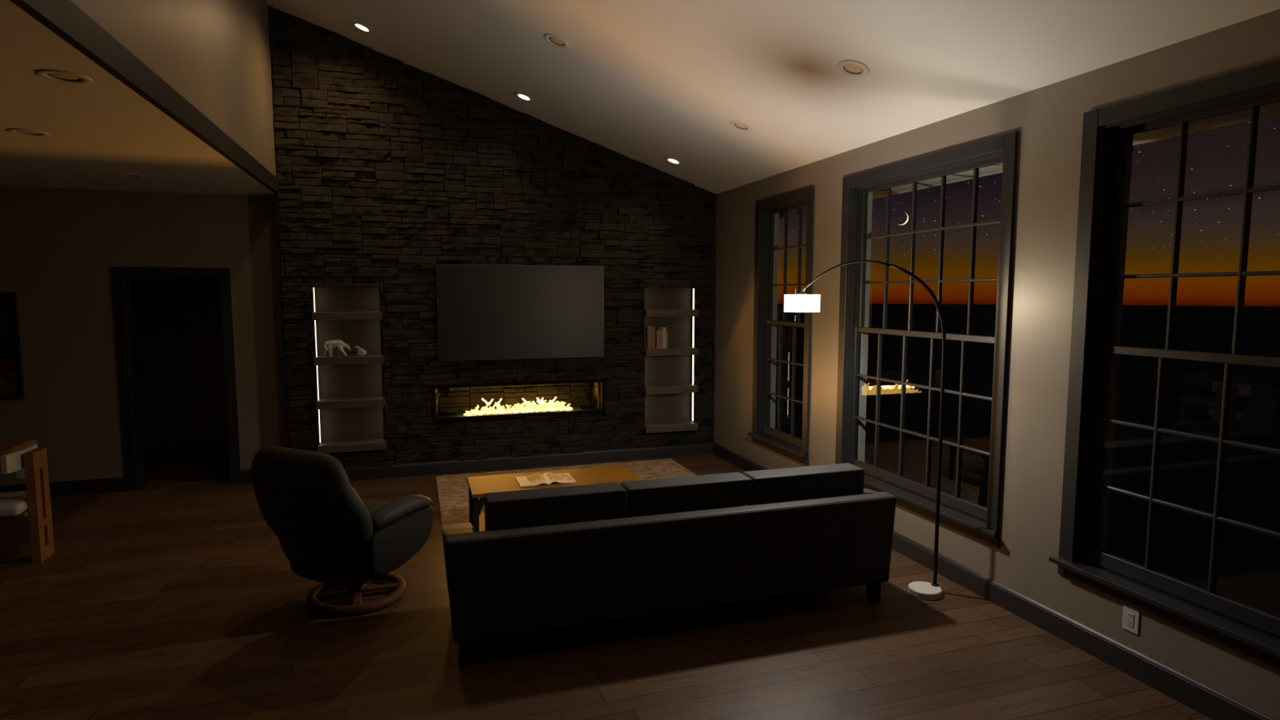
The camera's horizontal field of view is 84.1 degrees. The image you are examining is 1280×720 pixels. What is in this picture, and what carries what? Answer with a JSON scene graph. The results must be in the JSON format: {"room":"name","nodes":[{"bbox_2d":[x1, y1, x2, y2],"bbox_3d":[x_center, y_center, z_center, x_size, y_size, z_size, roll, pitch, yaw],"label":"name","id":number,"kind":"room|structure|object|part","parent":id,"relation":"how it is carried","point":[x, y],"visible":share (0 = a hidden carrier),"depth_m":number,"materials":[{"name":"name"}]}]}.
{"room":"living room","nodes":[
{"label":"living room","id":0,"kind":"room"},
{"bbox_2d":[0,0,280,196],"bbox_3d":[-4.221,-1.110,1.035,4.945,0.140,10.924,-2,6,-18],"label":"ceiling","id":1,"kind":"structure","parent":0,"point":[100,128],"depth_m":4.19,"materials":[{"name":"paint"}]},
{"bbox_2d":[5,128,49,136],"bbox_3d":[-3.566,-1.360,4.136,0.196,0.076,0.196,-2,6,-18],"label":"recessed light","id":2,"kind":"object","parent":1,"relation":"in","point":[15,131],"visible":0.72,"depth_m":4.13,"materials":[{"name":"paint"}]},
{"bbox_3d":[-3.566,-1.341,4.138,0.123,0.034,0.123,-2,6,-18],"label":"bulb","id":3,"kind":"part","parent":2,"relation":"part of","materials":[{"name":"white glass"}]},
{"bbox_2d":[34,69,92,84],"bbox_3d":[-2.497,-1.262,3.075,0.196,0.076,0.196,-2,6,-18],"label":"recessed light","id":4,"kind":"object","parent":1,"relation":"in","point":[60,76],"visible":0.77,"depth_m":3.07,"materials":[{"name":"paint"}]},
{"bbox_3d":[-2.497,-1.243,3.077,0.123,0.034,0.123,-2,6,-18],"label":"bulb","id":5,"kind":"part","parent":4,"relation":"part of","materials":[{"name":"white glass"}]},
{"bbox_2d":[113,172,144,177],"bbox_3d":[-4.037,-1.496,5.606,0.196,0.076,0.196,-2,6,-18],"label":"recessed light","id":6,"kind":"object","parent":1,"relation":"in","point":[121,174],"visible":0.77,"depth_m":5.60,"materials":[{"name":"paint"}]},
{"bbox_2d":[0,186,287,485],"bbox_3d":[-5.827,0.343,6.371,4.933,3.840,0.120,-2,6,-18],"label":"wall","id":7,"kind":"structure","parent":0,"point":[60,247],"depth_m":6.53,"materials":[{"name":"beige paint"}]},
{"bbox_2d":[0,292,24,399],"bbox_3d":[-6.046,-0.110,6.178,1.064,0.954,0.031,-2,6,-18],"label":"framed picture","id":8,"kind":"object","parent":7,"relation":"attached to","point":[11,381],"visible":1,"depth_m":6.32,"materials":[{"name":"grey paint"}]},
{"bbox_2d":[15,468,25,479],"bbox_3d":[-5.609,1.015,6.435,0.084,0.124,0.009,-2,6,-18],"label":"wall outlet","id":9,"kind":"object","parent":7,"relation":"attached to","point":[20,473],"visible":0.6,"depth_m":6.43,"materials":[{"name":"white plastic"}]},
{"bbox_2d":[18,468,23,475],"bbox_3d":[-5.608,1.015,6.432,0.034,0.068,0.003,-2,6,-18],"label":"socket","id":10,"kind":"object","parent":9,"relation":"attached to","point":[21,471],"depth_m":6.43,"materials":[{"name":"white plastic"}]},
{"bbox_2d":[0,476,126,496],"bbox_3d":[-6.498,1.219,6.165,3.480,0.133,0.016,-2,6,-18],"label":"baseboard","id":11,"kind":"structure","parent":7,"relation":"attached to","point":[113,484],"depth_m":6.58,"materials":[{"name":"grey paint"}]},
{"bbox_2d":[111,266,241,491],"bbox_3d":[-4.403,0.172,6.810,0.961,2.098,0.162,-2,6,-18],"label":"door frame","id":12,"kind":"structure","parent":7,"relation":"in","point":[122,277],"depth_m":6.68,"materials":[{"name":"grey paint"}]},
{"bbox_2d":[240,468,252,483],"bbox_3d":[-3.699,1.137,7.054,0.470,0.133,0.016,-2,6,-18],"label":"baseboard","id":13,"kind":"structure","parent":7,"relation":"attached to","point":[246,474],"depth_m":6.99,"materials":[{"name":"grey paint"}]},
{"bbox_2d":[132,279,226,448],"bbox_3d":[-6.123,-0.051,7.047,5.000,2.500,1.400,-2,6,-18],"label":"wall","id":14,"kind":"structure","parent":0,"point":[178,331],"depth_m":7.99,"materials":[{"name":"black paint"}]},
{"bbox_2d":[143,443,227,459],"bbox_3d":[-6.303,1.075,7.718,4.800,0.133,0.016,-2,6,-18],"label":"baseboard","id":15,"kind":"structure","parent":14,"relation":"attached to","point":[207,450],"depth_m":8.07,"materials":[{"name":"grey paint"}]},
{"bbox_2d":[70,0,291,448],"bbox_3d":[-1.890,-0.628,1.784,0.113,4.620,10.844,-2,6,-18],"label":"wall","id":16,"kind":"structure","parent":0,"point":[215,54],"depth_m":4.66,"materials":[{"name":"beige paint"}]},
{"bbox_2d":[9,0,279,193],"bbox_3d":[-1.797,-1.162,1.631,0.040,0.134,10.590,-2,6,-18],"label":"trim","id":17,"kind":"structure","parent":16,"relation":"attached to","point":[64,18],"depth_m":3.19,"materials":[{"name":"grey paint"}]},
{"bbox_2d":[269,5,716,467],"bbox_3d":[-1.306,-1.087,7.490,4.477,4.482,0.292,-2,6,-18],"label":"stone wall","id":18,"kind":"structure","parent":0,"point":[392,171],"depth_m":7.17,"materials":[{"name":"grey stone"}]},
{"bbox_2d":[311,286,386,453],"bbox_3d":[-2.857,0.089,7.004,0.629,1.611,0.222,-2,6,-18],"label":"shelf unit","id":19,"kind":"object","parent":18,"relation":"attached to","point":[350,404],"visible":0.99,"depth_m":7.06,"materials":[{"name":"grey paint"}]},
{"bbox_2d":[324,339,351,356],"bbox_3d":[-2.943,-0.116,6.901,0.245,0.165,0.091,-2,6,-18],"label":"bear figurine","id":20,"kind":"object","parent":19,"relation":"on","point":[339,344],"visible":1,"depth_m":6.87,"materials":[{"name":"ceramic"}]},
{"bbox_3d":[-2.855,-0.433,6.950,0.629,0.076,0.209,-2,6,-18],"label":"shelf","id":21,"kind":"part","parent":19,"relation":"part of","materials":[{"name":"grey wood"}]},
{"bbox_3d":[-2.855,-0.003,6.990,0.629,0.076,0.209,-2,6,-18],"label":"shelf","id":22,"kind":"part","parent":19,"relation":"part of","materials":[{"name":"grey wood"}]},
{"bbox_3d":[-2.855,0.422,7.029,0.629,0.076,0.209,-2,6,-18],"label":"shelf","id":23,"kind":"part","parent":19,"relation":"part of","materials":[{"name":"grey wood"}]},
{"bbox_3d":[-2.855,0.853,7.069,0.629,0.076,0.209,-2,6,-18],"label":"shelf","id":24,"kind":"part","parent":19,"relation":"part of","materials":[{"name":"grey wood"}]},
{"bbox_2d":[353,345,366,355],"bbox_3d":[-2.759,-0.094,6.999,0.116,0.102,0.066,-2,6,-18],"label":"bear figurine","id":25,"kind":"object","parent":19,"relation":"on","point":[361,352],"visible":1,"depth_m":6.98,"materials":[{"name":"ceramic"}]},
{"bbox_2d":[431,378,606,422],"bbox_3d":[-1.300,0.410,7.693,1.835,0.382,0.369,-2,6,-18],"label":"fireplace","id":26,"kind":"object","parent":18,"relation":"attached to","point":[507,400],"visible":0.99,"depth_m":7.70,"materials":[{"name":"black metal"}]},
{"bbox_2d":[438,406,596,417],"bbox_3d":[-1.304,0.561,7.697,1.688,0.008,0.210,-2,6,-18],"label":"tray","id":27,"kind":"object","parent":26,"relation":"on","point":[557,409],"depth_m":7.61,"materials":[{"name":"black metal"}]},
{"bbox_3d":[-1.302,0.554,7.682,1.349,0.016,0.181,-2,6,-18],"label":"fire glass","id":28,"kind":"part","parent":26,"relation":"part of","materials":[{"name":"yellow glass"}]},
{"bbox_2d":[435,264,604,361],"bbox_3d":[-1.219,-0.499,7.428,1.734,0.978,0.038,-2,6,-18],"label":"television","id":29,"kind":"object","parent":18,"relation":"attached to","point":[486,312],"visible":1,"depth_m":7.40,"materials":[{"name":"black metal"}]},
{"bbox_2d":[343,442,713,480],"bbox_3d":[-1.285,1.088,7.572,4.478,0.133,0.016,-2,6,-18],"label":"baseboard","id":30,"kind":"structure","parent":18,"relation":"attached to","point":[353,473],"depth_m":7.58,"materials":[{"name":"grey paint"}]},
{"bbox_2d":[643,288,698,433],"bbox_3d":[0.331,-0.005,8.017,0.624,1.611,0.222,-2,6,-18],"label":"shelf unit","id":31,"kind":"object","parent":18,"relation":"attached to","point":[669,388],"visible":0.91,"depth_m":8.10,"materials":[{"name":"grey paint"}]},
{"bbox_2d":[644,325,652,349],"bbox_3d":[0.089,-0.251,7.886,0.052,0.252,0.140,-2,6,-18],"label":"book","id":32,"kind":"object","parent":31,"relation":"on","point":[648,329],"visible":1,"depth_m":7.83,"materials":[{"name":"brown paper"}]},
{"bbox_2d":[652,326,654,349],"bbox_3d":[0.130,-0.250,7.898,0.031,0.247,0.138,-2,6,-18],"label":"book","id":33,"kind":"object","parent":31,"relation":"on","point":[653,327],"visible":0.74,"depth_m":7.83,"materials":[{"name":"brown paper"}]},
{"bbox_2d":[654,329,657,349],"bbox_3d":[0.158,-0.230,7.902,0.022,0.206,0.125,-2,6,-18],"label":"book","id":34,"kind":"object","parent":31,"relation":"on","point":[655,331],"visible":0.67,"depth_m":7.84,"materials":[{"name":"paper"}]},
{"bbox_2d":[655,329,659,348],"bbox_3d":[0.183,-0.232,7.913,0.031,0.208,0.130,-2,6,-18],"label":"book","id":35,"kind":"object","parent":31,"relation":"on","point":[658,331],"visible":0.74,"depth_m":7.85,"materials":[{"name":"paper"}]},
{"bbox_2d":[656,328,662,348],"bbox_3d":[0.215,-0.235,7.923,0.034,0.212,0.130,-2,6,-18],"label":"book","id":36,"kind":"object","parent":31,"relation":"on","point":[660,331],"visible":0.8,"depth_m":7.86,"materials":[{"name":"grey paper"}]},
{"bbox_2d":[658,327,666,348],"bbox_3d":[0.252,-0.248,7.936,0.042,0.236,0.135,-2,6,-18],"label":"book","id":37,"kind":"object","parent":31,"relation":"on","point":[664,329],"visible":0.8,"depth_m":7.87,"materials":[{"name":"beige paper"}]},
{"bbox_2d":[666,331,667,348],"bbox_3d":[0.284,-0.225,7.940,0.018,0.190,0.120,-2,6,-18],"label":"book","id":38,"kind":"object","parent":31,"relation":"on","point":[666,331],"visible":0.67,"depth_m":7.88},
{"bbox_3d":[0.333,0.759,8.082,0.624,0.076,0.209,-2,6,-18],"label":"shelf","id":39,"kind":"part","parent":31,"relation":"part of","materials":[{"name":"grey wood"}]},
{"bbox_3d":[0.333,0.328,8.042,0.624,0.076,0.209,-2,6,-18],"label":"shelf","id":40,"kind":"part","parent":31,"relation":"part of","materials":[{"name":"grey wood"}]},
{"bbox_3d":[0.333,-0.097,8.002,0.624,0.076,0.209,-2,6,-18],"label":"shelf","id":41,"kind":"part","parent":31,"relation":"part of","materials":[{"name":"grey wood"}]},
{"bbox_3d":[0.333,-0.527,7.962,0.624,0.076,0.209,-2,6,-18],"label":"shelf","id":42,"kind":"part","parent":31,"relation":"part of","materials":[{"name":"grey wood"}]},
{"bbox_2d":[0,453,1212,719],"bbox_3d":[-2.257,1.658,2.699,9.640,0.100,12.600,-2,6,-18],"label":"floor","id":43,"kind":"structure","parent":0,"point":[175,597],"depth_m":3.70,"materials":[{"name":"brown wood"}]},
{"bbox_2d":[0,438,36,462],"bbox_3d":[-4.773,1.071,4.421,0.940,0.750,1.900,-2,6,-18],"label":"dining table","id":44,"kind":"object","parent":43,"relation":"on","point":[6,446],"visible":0.68,"depth_m":5.22,"materials":[{"name":"brown wood"}]},
{"bbox_2d":[0,443,54,563],"bbox_3d":[-4.444,1.010,4.885,0.568,0.784,0.430,-2,6,-18],"label":"dining chair","id":45,"kind":"object","parent":43,"relation":"on","point":[34,503],"visible":1,"depth_m":4.89,"materials":[{"name":"brown wood"}]},
{"bbox_2d":[0,490,27,516],"bbox_3d":[-4.470,0.998,4.875,0.512,0.079,0.430,-2,6,-18],"label":"seat cushion","id":46,"kind":"object","parent":45,"relation":"on","point":[15,504],"depth_m":4.83,"materials":[{"name":"white fabric"}]},
{"bbox_3d":[-4.455,1.053,4.885,0.485,0.030,0.260,-2,6,-18],"label":"seat rail","id":47,"kind":"part","parent":45,"relation":"part of","materials":[{"name":"brown wood"}]},
{"bbox_3d":[-4.266,0.676,4.910,0.063,0.123,0.420,-2,6,-18],"label":"backrest","id":48,"kind":"part","parent":45,"relation":"part of","materials":[{"name":"white fabric"}]},
{"bbox_3d":[-4.198,1.010,4.963,0.053,0.770,0.190,-2,6,-18],"label":"leg","id":49,"kind":"part","parent":45,"relation":"part of","materials":[{"name":"brown wood"}]},
{"bbox_2d":[251,446,433,615],"bbox_3d":[-1.806,0.962,4.329,0.866,0.984,0.829,2,6,24],"label":"recliner chair","id":50,"kind":"object","parent":43,"relation":"on","point":[329,535],"visible":1,"depth_m":4.05,"materials":[{"name":"grey leather"}]},
{"bbox_3d":[-1.916,0.903,4.099,0.848,0.824,0.331,2,6,24],"label":"backrest","id":51,"kind":"part","parent":50,"relation":"part of","materials":[{"name":"grey leather"}]},
{"bbox_2d":[361,498,390,515],"bbox_3d":[-1.698,1.051,4.481,0.550,0.194,0.480,2,6,24],"label":"seat cushion","id":52,"kind":"object","parent":50,"relation":"on","point":[372,505],"depth_m":4.64,"materials":[{"name":"grey leather"}]},
{"bbox_3d":[-1.439,1.081,4.258,0.087,0.296,0.513,2,6,24],"label":"armrest","id":53,"kind":"part","parent":50,"relation":"part of","materials":[{"name":"grey leather"}]},
{"bbox_2d":[435,458,697,530],"bbox_3d":[-0.420,1.275,6.209,2.541,0.012,2.912,-2,6,-18],"label":"area rug","id":54,"kind":"object","parent":43,"relation":"on","point":[452,490],"visible":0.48,"depth_m":7.16,"materials":[{"name":"carpet"}]},
{"bbox_2d":[466,465,641,532],"bbox_3d":[-0.679,1.129,5.622,1.304,0.386,0.524,-2,6,-18],"label":"coffee table","id":55,"kind":"object","parent":54,"relation":"on","point":[478,486],"visible":0.48,"depth_m":5.55,"materials":[{"name":"brown wood"}]},
{"bbox_3d":[-1.273,1.143,5.619,0.146,0.358,0.146,-2,6,-18],"label":"leg","id":56,"kind":"part","parent":55,"relation":"part of","materials":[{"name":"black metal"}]},
{"bbox_2d":[472,512,484,531],"bbox_3d":[-0.679,1.236,5.632,1.234,0.020,0.454,-2,6,-18],"label":"shelf","id":57,"kind":"object","parent":55,"relation":"attached to","point":[482,517],"depth_m":5.43,"materials":[{"name":"brown wood"}]},
{"bbox_3d":[-1.166,1.174,5.284,0.146,0.358,0.146,-2,6,-18],"label":"leg","id":58,"kind":"part","parent":55,"relation":"part of","materials":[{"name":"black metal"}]},
{"bbox_2d":[515,471,576,486],"bbox_3d":[-0.741,0.927,5.562,0.430,0.020,0.300,-2,6,-18],"label":"open magazine","id":59,"kind":"object","parent":55,"relation":"on","point":[548,477],"visible":1,"depth_m":5.55,"materials":[{"name":"white paper"}]},
{"bbox_2d":[441,462,896,665],"bbox_3d":[0.182,1.070,4.205,2.608,0.792,0.740,-2,6,-18],"label":"sofa","id":60,"kind":"object","parent":43,"relation":"on","point":[552,558],"visible":1,"depth_m":3.83,"materials":[{"name":"black leather"}]},
{"bbox_3d":[-0.990,1.109,3.900,0.184,0.510,0.614,-2,6,-18],"label":"armrest","id":61,"kind":"part","parent":60,"relation":"part of","materials":[{"name":"black leather"}]},
{"bbox_3d":[-0.879,1.459,3.580,0.064,0.132,0.064,-2,6,-18],"label":"leg","id":62,"kind":"part","parent":60,"relation":"part of","materials":[{"name":"black metal"}]},
{"bbox_2d":[484,482,626,530],"bbox_3d":[-0.456,0.955,3.861,0.743,0.500,0.194,-2,6,-18],"label":"cushion","id":63,"kind":"object","parent":60,"relation":"on","point":[581,503],"depth_m":3.77,"materials":[{"name":"black leather"}]},
{"bbox_2d":[620,471,751,516],"bbox_3d":[0.265,0.934,4.090,0.743,0.500,0.194,-2,6,-18],"label":"cushion","id":64,"kind":"object","parent":60,"relation":"on","point":[679,494],"depth_m":3.99,"materials":[{"name":"black leather"}]},
{"bbox_2d":[742,462,864,504],"bbox_3d":[0.987,0.913,4.319,0.743,0.500,0.194,-2,6,-18],"label":"cushion","id":65,"kind":"object","parent":60,"relation":"on","point":[787,484],"depth_m":4.22,"materials":[{"name":"black leather"}]},
{"bbox_3d":[1.317,1.041,4.633,0.184,0.510,0.614,-2,6,-18],"label":"armrest","id":66,"kind":"part","parent":60,"relation":"part of","materials":[{"name":"black leather"}]},
{"bbox_3d":[1.417,1.391,4.309,0.064,0.132,0.064,-2,6,-18],"label":"leg","id":67,"kind":"part","parent":60,"relation":"part of","materials":[{"name":"black metal"}]},
{"bbox_2d":[784,259,946,599],"bbox_3d":[1.398,0.405,4.493,1.018,2.063,0.228,3,6,29],"label":"arc floor lamp","id":68,"kind":"object","parent":43,"relation":"on","point":[924,590],"visible":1,"depth_m":4.35,"materials":[{"name":"metal"}]},
{"bbox_2d":[784,285,811,302],"bbox_3d":[1.066,-0.429,4.590,0.196,0.105,0.182,-2,6,-18],"label":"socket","id":69,"kind":"object","parent":68,"relation":"attached to","point":[802,295],"depth_m":4.60,"materials":[{"name":"white"}]},
{"bbox_3d":[1.305,-0.539,4.487,0.533,0.181,0.014,2,6,24],"label":"arm","id":70,"kind":"part","parent":68,"relation":"part of","materials":[{"name":"black paint"}]},
{"bbox_2d":[265,0,1279,194],"bbox_3d":[0.313,-2.168,2.352,4.761,1.751,10.854,-2,6,-18],"label":"ceiling","id":71,"kind":"structure","parent":0,"point":[646,82],"depth_m":4.80,"materials":[{"name":"paint"}]},
{"bbox_2d":[351,21,373,33],"bbox_3d":[-2.464,-2.974,6.293,0.186,0.117,0.196,-1,5,-13],"label":"recessed light","id":72,"kind":"object","parent":71,"relation":"in","point":[362,27],"visible":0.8,"depth_m":6.31,"materials":[{"name":"paint"}]},
{"bbox_2d":[514,92,533,102],"bbox_3d":[-1.106,-2.533,6.769,0.186,0.117,0.196,-1,5,-13],"label":"recessed light","id":73,"kind":"object","parent":71,"relation":"in","point":[521,95],"visible":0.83,"depth_m":6.79,"materials":[{"name":"paint"}]},
{"bbox_2d":[543,33,568,48],"bbox_3d":[-0.620,-2.392,5.269,0.186,0.117,0.196,-1,5,-13],"label":"recessed light","id":74,"kind":"object","parent":71,"relation":"in","point":[557,41],"visible":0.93,"depth_m":5.26,"materials":[{"name":"paint"}]},
{"bbox_3d":[-0.616,-2.381,5.271,0.123,0.034,0.123,18,-1,-18],"label":"bulb","id":75,"kind":"part","parent":74,"relation":"part of","materials":[{"name":"white glass"}]},
{"bbox_2d":[664,156,682,164],"bbox_3d":[0.344,-2.063,7.271,0.186,0.117,0.196,-1,5,-13],"label":"recessed light","id":76,"kind":"object","parent":71,"relation":"in","point":[673,161],"visible":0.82,"depth_m":7.28,"materials":[{"name":"paint"}]},
{"bbox_2d":[728,120,752,131],"bbox_3d":[0.820,-1.925,5.768,0.186,0.117,0.196,-1,5,-13],"label":"recessed light","id":77,"kind":"object","parent":71,"relation":"in","point":[738,125],"visible":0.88,"depth_m":5.76,"materials":[{"name":"paint"}]},
{"bbox_3d":[0.825,-1.914,5.770,0.123,0.034,0.123,18,-1,-18],"label":"bulb","id":78,"kind":"part","parent":77,"relation":"part of","materials":[{"name":"white glass"}]},
{"bbox_2d":[837,60,869,76],"bbox_3d":[1.292,-1.788,4.297,0.186,0.117,0.196,-1,5,-13],"label":"recessed light","id":79,"kind":"object","parent":71,"relation":"in","point":[850,68],"visible":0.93,"depth_m":4.29,"materials":[{"name":"paint"}]},
{"bbox_3d":[1.297,-1.777,4.299,0.123,0.034,0.123,18,-1,-18],"label":"bulb","id":80,"kind":"part","parent":79,"relation":"part of","materials":[{"name":"white glass"}]},
{"bbox_2d":[712,8,1279,719],"bbox_3d":[2.500,0.039,3.255,0.150,3.020,10.850,-2,6,-18],"label":"wall","id":81,"kind":"structure","parent":0,"point":[1048,120],"depth_m":3.99,"materials":[{"name":"beige paint"}]},
{"bbox_2d":[747,186,814,465],"bbox_3d":[1.384,-0.324,6.683,0.242,2.422,1.107,-2,6,-18],"label":"window","id":82,"kind":"structure","parent":81,"relation":"in","point":[764,433],"depth_m":6.97,"materials":[{"name":"grey paint"}]},
{"bbox_3d":[1.470,-0.340,6.709,0.053,2.294,0.957,-2,6,-18],"label":"exterior trim","id":83,"kind":"part","parent":82,"relation":"part of","materials":[{"name":"paint"}]},
{"bbox_3d":[1.327,0.799,6.769,0.122,0.027,1.107,-2,6,-18],"label":"sill","id":84,"kind":"part","parent":82,"relation":"part of","materials":[{"name":"grey paint"}]},
{"bbox_3d":[1.390,0.206,6.734,0.034,1.138,0.857,-2,6,-18],"label":"sash","id":85,"kind":"part","parent":82,"relation":"part of","materials":[{"name":"grey paint"}]},
{"bbox_3d":[1.425,-0.875,6.645,0.034,1.119,0.857,-2,6,-18],"label":"sash","id":86,"kind":"part","parent":82,"relation":"part of","materials":[{"name":"grey paint"}]},
{"bbox_2d":[835,131,1018,547],"bbox_3d":[1.939,-0.163,4.950,0.242,2.422,1.752,-2,6,-18],"label":"window","id":87,"kind":"structure","parent":81,"relation":"in","point":[979,522],"depth_m":4.89,"materials":[{"name":"grey paint"}]},
{"bbox_3d":[2.025,-0.180,4.976,0.053,2.294,1.602,-2,6,-18],"label":"exterior trim","id":88,"kind":"part","parent":87,"relation":"part of","materials":[{"name":"paint"}]},
{"bbox_3d":[1.945,0.366,5.001,0.034,1.138,1.502,-2,6,-18],"label":"sash","id":89,"kind":"part","parent":87,"relation":"part of","materials":[{"name":"grey paint"}]},
{"bbox_3d":[1.882,0.960,5.036,0.122,0.027,1.752,-2,6,-18],"label":"sill","id":90,"kind":"part","parent":87,"relation":"part of","materials":[{"name":"grey paint"}]},
{"bbox_3d":[1.980,-0.715,4.912,0.034,1.119,1.502,-2,6,-18],"label":"sash","id":91,"kind":"part","parent":87,"relation":"part of","materials":[{"name":"grey paint"}]},
{"bbox_2d":[713,442,1277,719],"bbox_3d":[2.464,1.491,3.231,0.016,0.133,10.570,-2,6,-18],"label":"baseboard","id":92,"kind":"structure","parent":81,"relation":"attached to","point":[1204,699],"depth_m":3.70,"materials":[{"name":"grey paint"}]},
{"bbox_2d":[778,102,1279,217],"bbox_3d":[2.709,-1.226,3.653,0.559,0.033,13.500,-2,6,-18],"label":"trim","id":93,"kind":"structure","parent":81,"relation":"attached to","point":[1274,108],"depth_m":3.85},
{"bbox_2d":[778,113,1279,218],"bbox_3d":[2.992,-1.297,3.737,0.035,0.168,13.500,-2,6,-18],"label":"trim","id":94,"kind":"structure","parent":81,"relation":"attached to","point":[1277,114],"depth_m":3.98,"materials":[{"name":"grey wood"}]},
{"bbox_2d":[1121,604,1140,635],"bbox_3d":[2.389,1.263,3.457,0.009,0.124,0.084,-2,6,-18],"label":"wall outlet","id":95,"kind":"object","parent":81,"relation":"attached to","point":[1131,615],"visible":1,"depth_m":3.45,"materials":[{"name":"white plastic"}]},
{"bbox_2d":[1126,611,1133,627],"bbox_3d":[2.386,1.263,3.456,0.003,0.068,0.034,-2,6,-18],"label":"socket","id":96,"kind":"object","parent":95,"relation":"attached to","point":[1130,615],"depth_m":3.45,"materials":[{"name":"white plastic"}]},
{"bbox_2d":[1048,59,1279,669],"bbox_3d":[2.586,0.024,2.932,0.242,2.422,1.753,-2,6,-18],"label":"window","id":97,"kind":"structure","parent":81,"relation":"in","point":[1107,142],"depth_m":3.46,"materials":[{"name":"grey paint"}]},
{"bbox_3d":[2.671,0.008,2.958,0.053,2.294,1.603,-2,6,-18],"label":"exterior trim","id":98,"kind":"part","parent":97,"relation":"part of","materials":[{"name":"paint"}]},
{"bbox_3d":[2.529,1.147,3.018,0.122,0.027,1.753,-2,6,-18],"label":"sill","id":99,"kind":"part","parent":97,"relation":"part of","materials":[{"name":"grey paint"}]},
{"bbox_3d":[2.591,0.554,2.983,0.034,1.138,1.503,-2,6,-18],"label":"sash","id":100,"kind":"part","parent":97,"relation":"part of","materials":[{"name":"grey paint"}]},
{"bbox_3d":[2.627,-0.527,2.894,0.034,1.119,1.503,-2,6,-18],"label":"sash","id":101,"kind":"part","parent":97,"relation":"part of","materials":[{"name":"grey paint"}]}
]}

